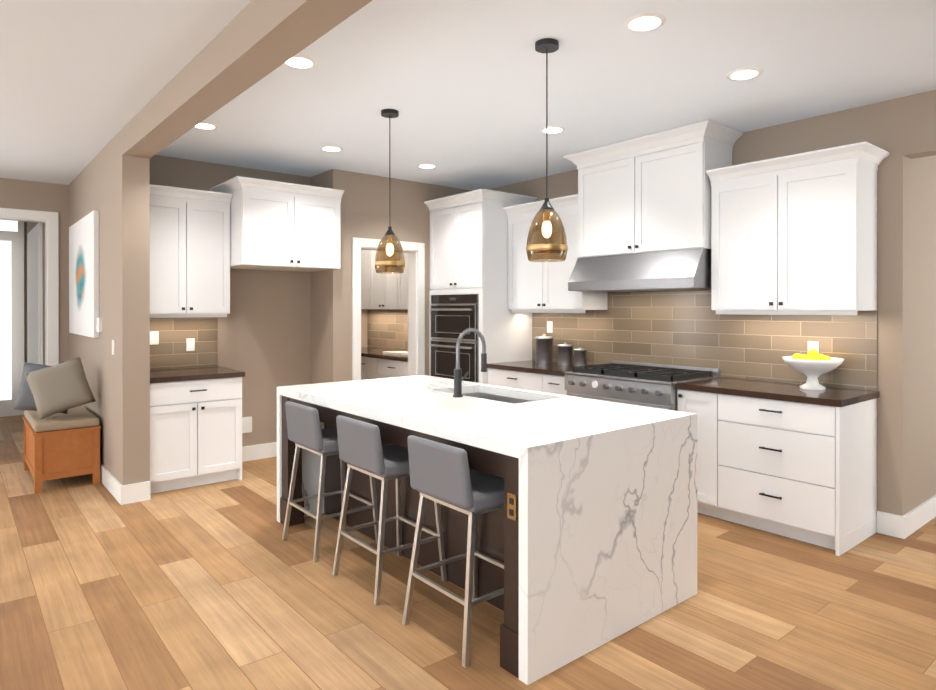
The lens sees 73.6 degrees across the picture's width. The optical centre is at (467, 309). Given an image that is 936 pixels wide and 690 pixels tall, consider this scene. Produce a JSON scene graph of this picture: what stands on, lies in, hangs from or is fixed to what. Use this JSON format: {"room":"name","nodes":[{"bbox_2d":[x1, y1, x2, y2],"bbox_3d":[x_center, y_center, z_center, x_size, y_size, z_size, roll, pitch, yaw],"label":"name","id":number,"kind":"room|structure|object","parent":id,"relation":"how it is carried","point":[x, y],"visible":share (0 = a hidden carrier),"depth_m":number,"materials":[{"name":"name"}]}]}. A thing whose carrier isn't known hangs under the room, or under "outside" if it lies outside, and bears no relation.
{"room":"kitchen","nodes":[
{"label":"kitchen","id":0,"kind":"room"},
{"bbox_2d":[24,222,25,410],"bbox_3d":[-6.571,0.037,8.312,1.140,2.800,0.150,0,0,-39],"label":"wall","id":1,"kind":"structure","parent":0,"point":[24,222],"depth_m":8.60,"materials":[{"name":"beige paint"}]},
{"bbox_2d":[0,220,23,416],"bbox_3d":[-6.511,0.077,8.232,1.090,2.720,0.050,0,0,-39],"label":"door","id":2,"kind":"structure","parent":1,"relation":"attached to","point":[11,301],"depth_m":8.48,"materials":[{"name":"white wood"}]},
{"bbox_2d":[0,178,68,363],"bbox_3d":[-6.810,0.046,4.876,6.260,2.800,0.150,0,0,-39],"label":"wall","id":3,"kind":"structure","parent":0,"point":[31,195],"depth_m":6.75,"materials":[{"name":"beige paint"}]},
{"bbox_2d":[0,208,58,365],"bbox_3d":[-4.985,0.197,6.368,1.354,2.490,0.171,0,0,-39],"label":"trim","id":4,"kind":"structure","parent":3,"relation":"attached to","point":[49,220],"depth_m":6.69,"materials":[{"name":"white wood"}]},
{"bbox_2d":[26,222,44,364],"bbox_3d":[-5.334,0.038,7.809,0.120,2.800,2.500,0,0,-39],"label":"wall","id":5,"kind":"structure","parent":0,"point":[29,227],"depth_m":7.05,"materials":[{"name":"beige paint"}]},
{"bbox_2d":[27,223,42,364],"bbox_3d":[-5.361,0.213,7.723,0.030,2.450,1.600,0,0,-39],"label":"door frame","id":6,"kind":"structure","parent":5,"relation":"attached to","point":[34,302],"depth_m":7.45,"materials":[{"name":"white wood"}]},
{"bbox_2d":[104,129,149,484],"bbox_3d":[-2.733,0.046,4.996,0.185,2.800,0.730,0,0,-39],"label":"pillar","id":7,"kind":"structure","parent":0,"point":[127,316],"depth_m":4.74,"materials":[{"name":"beige paint"}]},
{"bbox_2d":[100,462,124,504],"bbox_3d":[-3.462,1.374,5.723,0.019,0.140,2.806,0,0,-39],"label":"baseboard","id":8,"kind":"structure","parent":7,"relation":"attached to","point":[107,479],"depth_m":4.88,"materials":[{"name":"white wood"}]},
{"bbox_2d":[112,340,114,354],"bbox_3d":[-2.783,0.294,4.903,0.010,0.115,0.070,0,0,-39],"label":"switch plate","id":9,"kind":"object","parent":7,"relation":"attached to","point":[113,341],"depth_m":4.88,"materials":[{"name":"white plastic"}]},
{"bbox_2d":[69,148,310,464],"bbox_3d":[-2.968,0.041,6.707,2.000,2.800,2.210,0,0,-39],"label":"wall block","id":10,"kind":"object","parent":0,"point":[264,335],"visible":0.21,"depth_m":6.03,"materials":[{"name":"beige paint"}]},
{"bbox_2d":[69,210,98,337],"bbox_3d":[-3.670,-0.309,5.953,0.038,1.095,1.480,0,0,-39],"label":"picture","id":11,"kind":"object","parent":10,"relation":"attached to","point":[83,274],"visible":1,"depth_m":5.75,"materials":[{"name":"fabric"}]},
{"bbox_2d":[97,318,102,331],"bbox_3d":[-3.119,0.126,5.294,0.029,0.120,0.100,0,0,-39],"label":"switch plate","id":12,"kind":"object","parent":10,"relation":"attached to","point":[99,324],"depth_m":5.26,"materials":[{"name":"white plastic"}]},
{"bbox_2d":[150,317,217,369],"bbox_3d":[-2.607,0.279,5.568,0.733,0.487,0.008,0,0,-39],"label":"backsplash","id":13,"kind":"structure","parent":10,"relation":"attached to","point":[168,351],"depth_m":5.61,"materials":[{"name":"tile"}]},
{"bbox_2d":[150,331,158,344],"bbox_3d":[-2.735,0.245,5.451,0.070,0.114,0.008,0,0,-39],"label":"outlet","id":14,"kind":"object","parent":13,"relation":"attached to","point":[154,337],"visible":0.95,"depth_m":5.45,"materials":[{"name":"white plastic"}]},
{"bbox_2d":[186,338,194,350],"bbox_3d":[-2.504,0.314,5.642,0.070,0.114,0.008,0,0,-39],"label":"outlet","id":15,"kind":"object","parent":13,"relation":"attached to","point":[190,344],"visible":1,"depth_m":5.64,"materials":[{"name":"white plastic"}]},
{"bbox_2d":[150,184,232,317],"bbox_3d":[-2.471,-0.475,5.399,0.731,1.080,0.420,0,0,-39],"label":"upper cabinet","id":16,"kind":"object","parent":10,"relation":"attached to","point":[189,253],"visible":0.79,"depth_m":5.30,"materials":[{"name":"white wood"}]},
{"bbox_2d":[242,416,251,432],"bbox_3d":[-2.112,1.098,5.971,0.100,0.150,0.017,0,0,-39],"label":"outlet","id":17,"kind":"object","parent":10,"relation":"attached to","point":[246,424],"visible":0.96,"depth_m":5.97,"materials":[{"name":"white plastic"}]},
{"bbox_2d":[242,442,276,461],"bbox_3d":[-1.955,1.373,6.103,0.909,0.140,0.015,0,0,-39],"label":"baseboard","id":18,"kind":"structure","parent":10,"relation":"attached to","point":[261,451],"depth_m":6.04,"materials":[{"name":"white wood"}]},
{"bbox_2d":[210,176,343,271],"bbox_3d":[-1.763,-0.751,5.793,0.995,0.730,0.710,0,0,-39],"label":"upper cabinet","id":19,"kind":"object","parent":10,"relation":"attached to","point":[279,226],"visible":0.96,"depth_m":5.55,"materials":[{"name":"white wood"}]},
{"bbox_2d":[122,0,371,158],"bbox_3d":[0.247,-1.244,1.462,0.295,0.200,8.511,0,0,-39],"label":"header beam","id":20,"kind":"structure","parent":0,"point":[251,43],"depth_m":3.02,"materials":[{"name":"beige paint"}]},
{"bbox_2d":[311,169,346,383],"bbox_3d":[-1.395,0.043,6.254,0.150,2.800,0.490,0,0,-39],"label":"wall","id":21,"kind":"structure","parent":0,"point":[328,325],"depth_m":6.09,"materials":[{"name":"beige paint"}]},
{"bbox_2d":[361,309,366,346],"bbox_3d":[-2.009,0.037,8.249,1.440,2.800,0.150,0,0,-39],"label":"wall","id":22,"kind":"structure","parent":0,"point":[363,327],"depth_m":8.63,"materials":[{"name":"beige paint"}]},
{"bbox_2d":[361,250,372,308],"bbox_3d":[-1.302,-0.466,8.262,0.350,0.915,0.707,0,0,-39],"label":"upper cabinet","id":23,"kind":"object","parent":22,"relation":"attached to","point":[366,255],"depth_m":7.98,"materials":[{"name":"white wood"}]},
{"bbox_2d":[373,251,400,308],"bbox_3d":[-0.910,-0.465,7.787,0.350,0.915,0.768,0,0,-39],"label":"upper cabinet","id":24,"kind":"object","parent":22,"relation":"attached to","point":[383,291],"depth_m":7.63,"materials":[{"name":"white wood"}]},
{"bbox_2d":[367,309,407,350],"bbox_3d":[-0.771,0.255,7.904,0.008,0.522,1.938,0,0,-39],"label":"backsplash","id":25,"kind":"structure","parent":22,"relation":"attached to","point":[387,328],"depth_m":8.25,"materials":[{"name":"tile"}]},
{"bbox_2d":[347,171,471,380],"bbox_3d":[-0.581,0.041,6.705,1.680,2.800,0.150,0,0,-39],"label":"wall","id":26,"kind":"structure","parent":0,"point":[368,206],"depth_m":6.41,"materials":[{"name":"beige paint"}]},
{"bbox_2d":[352,237,424,380],"bbox_3d":[-0.849,0.364,6.472,0.860,2.155,0.171,0,0,-39],"label":"door frame","id":27,"kind":"structure","parent":26,"relation":"attached to","point":[415,251],"depth_m":6.63,"materials":[{"name":"white wood"}]},
{"bbox_2d":[401,253,407,308],"bbox_3d":[-0.519,-0.464,7.312,0.350,0.915,0.707,0,0,-39],"label":"upper cabinet","id":28,"kind":"object","parent":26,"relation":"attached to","point":[404,276],"depth_m":7.31,"materials":[{"name":"white wood"}]},
{"bbox_2d":[0,415,935,689],"bbox_3d":[-2.083,1.482,3.106,11.300,0.060,14.000,0,0,-39],"label":"floor","id":29,"kind":"structure","parent":0,"point":[222,585],"depth_m":3.02,"materials":[{"name":"brown wood"}]},
{"bbox_2d":[22,417,100,492],"bbox_3d":[-3.544,1.207,5.433,0.465,0.475,0.970,0,0,-39],"label":"bench","id":30,"kind":"object","parent":29,"relation":"on","point":[55,454],"visible":0.85,"depth_m":5.09,"materials":[{"name":"brown wood"}]},
{"bbox_2d":[24,405,98,431],"bbox_3d":[-3.542,0.935,5.433,0.450,0.070,0.940,0,0,-39],"label":"bench cushion","id":31,"kind":"object","parent":30,"relation":"on","point":[81,416],"visible":0.85,"depth_m":5.16,"materials":[{"name":"beige fabric"}]},
{"bbox_2d":[13,362,67,413],"bbox_3d":[-3.564,0.660,5.278,0.452,0.452,0.150,0,-14,-17],"label":"pillow","id":32,"kind":"object","parent":31,"relation":"on","point":[24,400],"visible":0.27,"depth_m":5.18,"materials":[{"name":"grey fabric"}]},
{"bbox_2d":[24,357,95,419],"bbox_3d":[-3.390,0.645,5.201,0.517,0.517,0.150,0,-18,-25],"label":"pillow","id":33,"kind":"object","parent":31,"relation":"on","point":[58,388],"visible":1,"depth_m":5.14,"materials":[{"name":"beige fabric"}]},
{"bbox_2d":[150,366,244,493],"bbox_3d":[-2.381,0.985,5.308,0.748,0.920,0.682,0,0,-39],"label":"base cabinet","id":34,"kind":"object","parent":29,"relation":"on","point":[195,426],"visible":0.96,"depth_m":5.07,"materials":[{"name":"white wood"}]},
{"bbox_2d":[282,443,378,561],"bbox_3d":[-0.857,1.147,3.908,0.442,0.605,0.462,0,0,-39],"label":"stool leg","id":35,"kind":"object","parent":29,"relation":"on","point":[318,517],"visible":0.75,"depth_m":3.87,"materials":[{"name":"silver metal"}]},
{"bbox_2d":[285,401,338,453],"bbox_3d":[-0.860,0.708,3.905,0.428,0.273,0.420,0,0,-39],"label":"seat","id":36,"kind":"object","parent":35,"relation":"on","point":[304,429],"visible":0.77,"depth_m":3.72,"materials":[{"name":"grey leather"}]},
{"bbox_2d":[361,347,407,379],"bbox_3d":[-1.027,0.978,7.695,0.652,0.920,1.938,0,0,-39],"label":"base cabinet","id":37,"kind":"object","parent":29,"relation":"on","point":[376,363],"visible":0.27,"depth_m":7.23,"materials":[{"name":"white wood"}]},
{"bbox_2d":[383,351,407,354],"bbox_3d":[-0.798,0.509,7.402,0.250,0.020,0.400,0,0,-39],"label":"tray","id":38,"kind":"object","parent":37,"relation":"on","point":[397,352],"visible":0.71,"depth_m":7.33,"materials":[{"name":"white ceramic"}]},
{"bbox_2d":[332,464,446,604],"bbox_3d":[-0.427,1.148,3.387,0.442,0.605,0.462,0,0,-39],"label":"stool leg","id":39,"kind":"object","parent":29,"relation":"on","point":[379,552],"visible":0.73,"depth_m":3.35,"materials":[{"name":"silver metal"}]},
{"bbox_2d":[336,415,409,477],"bbox_3d":[-0.430,0.709,3.384,0.428,0.273,0.420,0,0,-39],"label":"seat","id":40,"kind":"object","parent":39,"relation":"on","point":[360,446],"visible":0.85,"depth_m":3.21,"materials":[{"name":"grey"}]},
{"bbox_2d":[402,493,503,667],"bbox_3d":[0.011,1.150,2.855,0.442,0.605,0.462,0,0,-39],"label":"stool leg","id":41,"kind":"object","parent":29,"relation":"on","point":[472,554],"visible":0.65,"depth_m":2.77,"materials":[{"name":"silver metal"}]},
{"bbox_2d":[407,435,503,512],"bbox_3d":[0.008,0.711,2.851,0.428,0.273,0.420,0,0,-39],"label":"seat","id":42,"kind":"object","parent":41,"relation":"on","point":[443,472],"visible":0.85,"depth_m":2.69,"materials":[{"name":"grey leather"}]},
{"bbox_2d":[424,189,536,383],"bbox_3d":[0.114,0.142,6.563,0.769,2.600,0.948,0,0,-39],"label":"tall cabinet","id":43,"kind":"object","parent":29,"relation":"on","point":[469,259],"visible":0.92,"depth_m":6.26,"materials":[{"name":"white wood"}]},
{"bbox_2d":[277,375,696,684],"bbox_3d":[-0.071,0.990,3.745,1.220,0.920,2.430,0,0,-39],"label":"kitchen island","id":44,"kind":"object","parent":29,"relation":"on","point":[587,535],"visible":0.94,"depth_m":2.91,"materials":[{"name":"white stone"}]},
{"bbox_2d":[453,328,486,397],"bbox_3d":[0.039,0.321,3.838,0.260,0.418,0.135,0,0,-39],"label":"faucet","id":45,"kind":"object","parent":44,"relation":"on","point":[458,378],"visible":1,"depth_m":3.79,"materials":[{"name":"black metal"}]},
{"bbox_2d":[487,360,587,394],"bbox_3d":[0.750,0.984,5.885,0.652,0.920,1.048,0,0,-39],"label":"base cabinet","id":46,"kind":"object","parent":29,"relation":"on","point":[534,376],"visible":0.23,"depth_m":5.72,"materials":[{"name":"white wood"}]},
{"bbox_2d":[535,334,552,363],"bbox_3d":[0.750,0.380,6.176,0.175,0.286,0.175,0,0,-39],"label":"canister","id":47,"kind":"object","parent":46,"relation":"on","point":[543,349],"visible":1,"depth_m":6.11,"materials":[{"name":"grey metal"}]},
{"bbox_2d":[558,343,572,364],"bbox_3d":[0.929,0.417,5.974,0.144,0.212,0.144,0,0,-39],"label":"canister","id":48,"kind":"object","parent":46,"relation":"on","point":[565,353],"visible":1,"depth_m":5.91,"materials":[{"name":"grey metal"}]},
{"bbox_2d":[574,347,586,365],"bbox_3d":[1.053,0.436,5.856,0.124,0.175,0.124,0,0,-39],"label":"canister","id":49,"kind":"object","parent":46,"relation":"on","point":[580,356],"visible":0.98,"depth_m":5.80,"materials":[{"name":"grey metal"}]},
{"bbox_2d":[564,360,720,410],"bbox_3d":[1.372,0.953,5.058,0.744,0.985,1.010,0,0,-39],"label":"range","id":50,"kind":"object","parent":29,"relation":"on","point":[653,385],"visible":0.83,"depth_m":4.87,"materials":[{"name":"silver metal"}]},
{"bbox_2d":[676,377,879,555],"bbox_3d":[2.077,0.988,4.275,0.652,0.920,1.085,0,0,-39],"label":"base cabinet","id":51,"kind":"object","parent":29,"relation":"on","point":[793,461],"visible":0.94,"depth_m":3.97,"materials":[{"name":"white wood"}]},
{"bbox_2d":[782,349,843,389],"bbox_3d":[2.314,0.395,4.199,0.370,0.266,0.370,0,0,-39],"label":"fruit bowl","id":52,"kind":"object","parent":51,"relation":"on","point":[812,365],"visible":1,"depth_m":4.13,"materials":[{"name":"white ceramic"}]},
{"bbox_2d":[0,0,935,190],"bbox_3d":[-2.083,-1.399,3.098,11.300,0.100,14.000,0,0,-39],"label":"ceiling","id":53,"kind":"structure","parent":0,"point":[459,86],"depth_m":3.65,"materials":[{"name":"white paint"}]},
{"bbox_2d":[195,122,217,129],"bbox_3d":[-1.933,-1.349,4.582,0.189,0.007,0.189,0,0,42],"label":"recessed light","id":54,"kind":"object","parent":53,"relation":"in","point":[203,125],"depth_m":4.59,"materials":[{"name":"white"}]},
{"bbox_2d":[284,55,316,68],"bbox_3d":[-0.917,-1.345,3.398,0.189,0.007,0.189,0,0,42],"label":"recessed light","id":55,"kind":"object","parent":53,"relation":"in","point":[297,61],"depth_m":3.39,"materials":[{"name":"white plastic"}]},
{"bbox_2d":[320,146,342,151],"bbox_3d":[-1.144,-1.351,5.245,0.189,0.007,0.189,0,0,44],"label":"recessed light","id":56,"kind":"object","parent":53,"relation":"in","point":[325,148],"depth_m":5.22,"materials":[{"name":"white plastic"}]},
{"bbox_2d":[374,109,404,273],"bbox_3d":[-0.532,-0.802,4.261,0.210,1.100,0.210,0,0,-39],"label":"pendant light","id":57,"kind":"object","parent":53,"relation":"hanging from","point":[389,257],"visible":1,"depth_m":4.20,"materials":[{"name":"brown glass"}]},
{"bbox_2d":[417,163,436,168],"bbox_3d":[-0.386,-1.352,5.883,0.189,0.007,0.189,0,0,44],"label":"recessed light","id":58,"kind":"object","parent":53,"relation":"in","point":[425,165],"depth_m":5.86,"materials":[{"name":"white plastic"}]},
{"bbox_2d":[526,38,567,261],"bbox_3d":[0.399,-0.798,3.162,0.210,1.100,0.210,0,0,-39],"label":"pendant light","id":59,"kind":"object","parent":53,"relation":"hanging from","point":[546,240],"visible":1,"depth_m":3.10,"materials":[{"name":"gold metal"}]},
{"bbox_2d":[540,126,564,133],"bbox_3d":[0.635,-1.349,4.690,0.189,0.007,0.189,0,0,27],"label":"recessed light","id":60,"kind":"object","parent":53,"relation":"in","point":[551,129],"depth_m":4.67,"materials":[{"name":"white plastic"}]},
{"bbox_2d":[624,13,665,31],"bbox_3d":[0.828,-1.344,2.931,0.189,0.007,0.189,0,0,44],"label":"recessed light","id":61,"kind":"object","parent":53,"relation":"in","point":[644,22],"depth_m":2.92,"materials":[{"name":"white plastic"}]},
{"bbox_2d":[726,68,761,80],"bbox_3d":[1.579,-1.346,3.576,0.189,0.007,0.189,0,0,42],"label":"recessed light","id":62,"kind":"object","parent":53,"relation":"in","point":[744,73],"depth_m":3.57,"materials":[{"name":"white plastic"}]},
{"bbox_2d":[488,90,935,515],"bbox_3d":[3.336,0.048,4.263,1.260,2.800,8.900,0,0,-39],"label":"wall","id":63,"kind":"structure","parent":0,"point":[906,334],"depth_m":4.08,"materials":[{"name":"beige paint"}]},
{"bbox_2d":[503,194,607,312],"bbox_3d":[0.814,-0.494,5.986,0.420,1.045,0.966,0,0,-39],"label":"upper cabinet","id":64,"kind":"object","parent":63,"relation":"attached to","point":[537,287],"visible":0.6,"depth_m":5.88,"materials":[{"name":"white wood"}]},
{"bbox_2d":[576,124,735,257],"bbox_3d":[1.500,-0.902,5.153,0.419,0.896,1.188,0,0,-39],"label":"upper cabinet","id":65,"kind":"object","parent":63,"relation":"attached to","point":[654,200],"depth_m":4.90,"materials":[{"name":"white wood"}]},
{"bbox_2d":[568,248,710,291],"bbox_3d":[1.452,-0.306,5.114,0.545,0.293,1.188,0,0,-39],"label":"range hood","id":66,"kind":"object","parent":65,"relation":"attached to","point":[687,269],"visible":0.84,"depth_m":4.86,"materials":[{"name":"silver metal"}]},
{"bbox_2d":[532,290,877,390],"bbox_3d":[1.670,0.034,5.287,0.008,0.978,3.138,0,0,-39],"label":"backsplash","id":67,"kind":"structure","parent":63,"relation":"attached to","point":[685,328],"depth_m":4.97,"materials":[{"name":"tile"}]},
{"bbox_2d":[547,321,552,332],"bbox_3d":[0.824,0.172,6.301,0.008,0.114,0.070,0,0,-39],"label":"outlet","id":68,"kind":"object","parent":67,"relation":"attached to","point":[549,326],"visible":1,"depth_m":6.29,"materials":[{"name":"white plastic"}]},
{"bbox_2d":[808,341,818,351],"bbox_3d":[2.413,0.278,4.372,0.008,0.114,0.070,0,0,-39],"label":"outlet","id":69,"kind":"object","parent":67,"relation":"attached to","point":[813,345],"visible":0.5,"depth_m":4.37,"materials":[{"name":"white plastic"}]},
{"bbox_2d":[706,141,889,314],"bbox_3d":[2.219,-0.489,4.281,0.420,1.045,1.030,0,0,-39],"label":"upper cabinet","id":70,"kind":"object","parent":63,"relation":"attached to","point":[795,234],"visible":0.98,"depth_m":4.12,"materials":[{"name":"white wood"}]},
{"bbox_2d":[896,495,935,538],"bbox_3d":[3.241,1.378,4.369,1.276,0.140,0.030,0,0,-39],"label":"baseboard","id":71,"kind":"structure","parent":63,"relation":"attached to","point":[906,525],"depth_m":4.11,"materials":[{"name":"white wood"}]}
]}

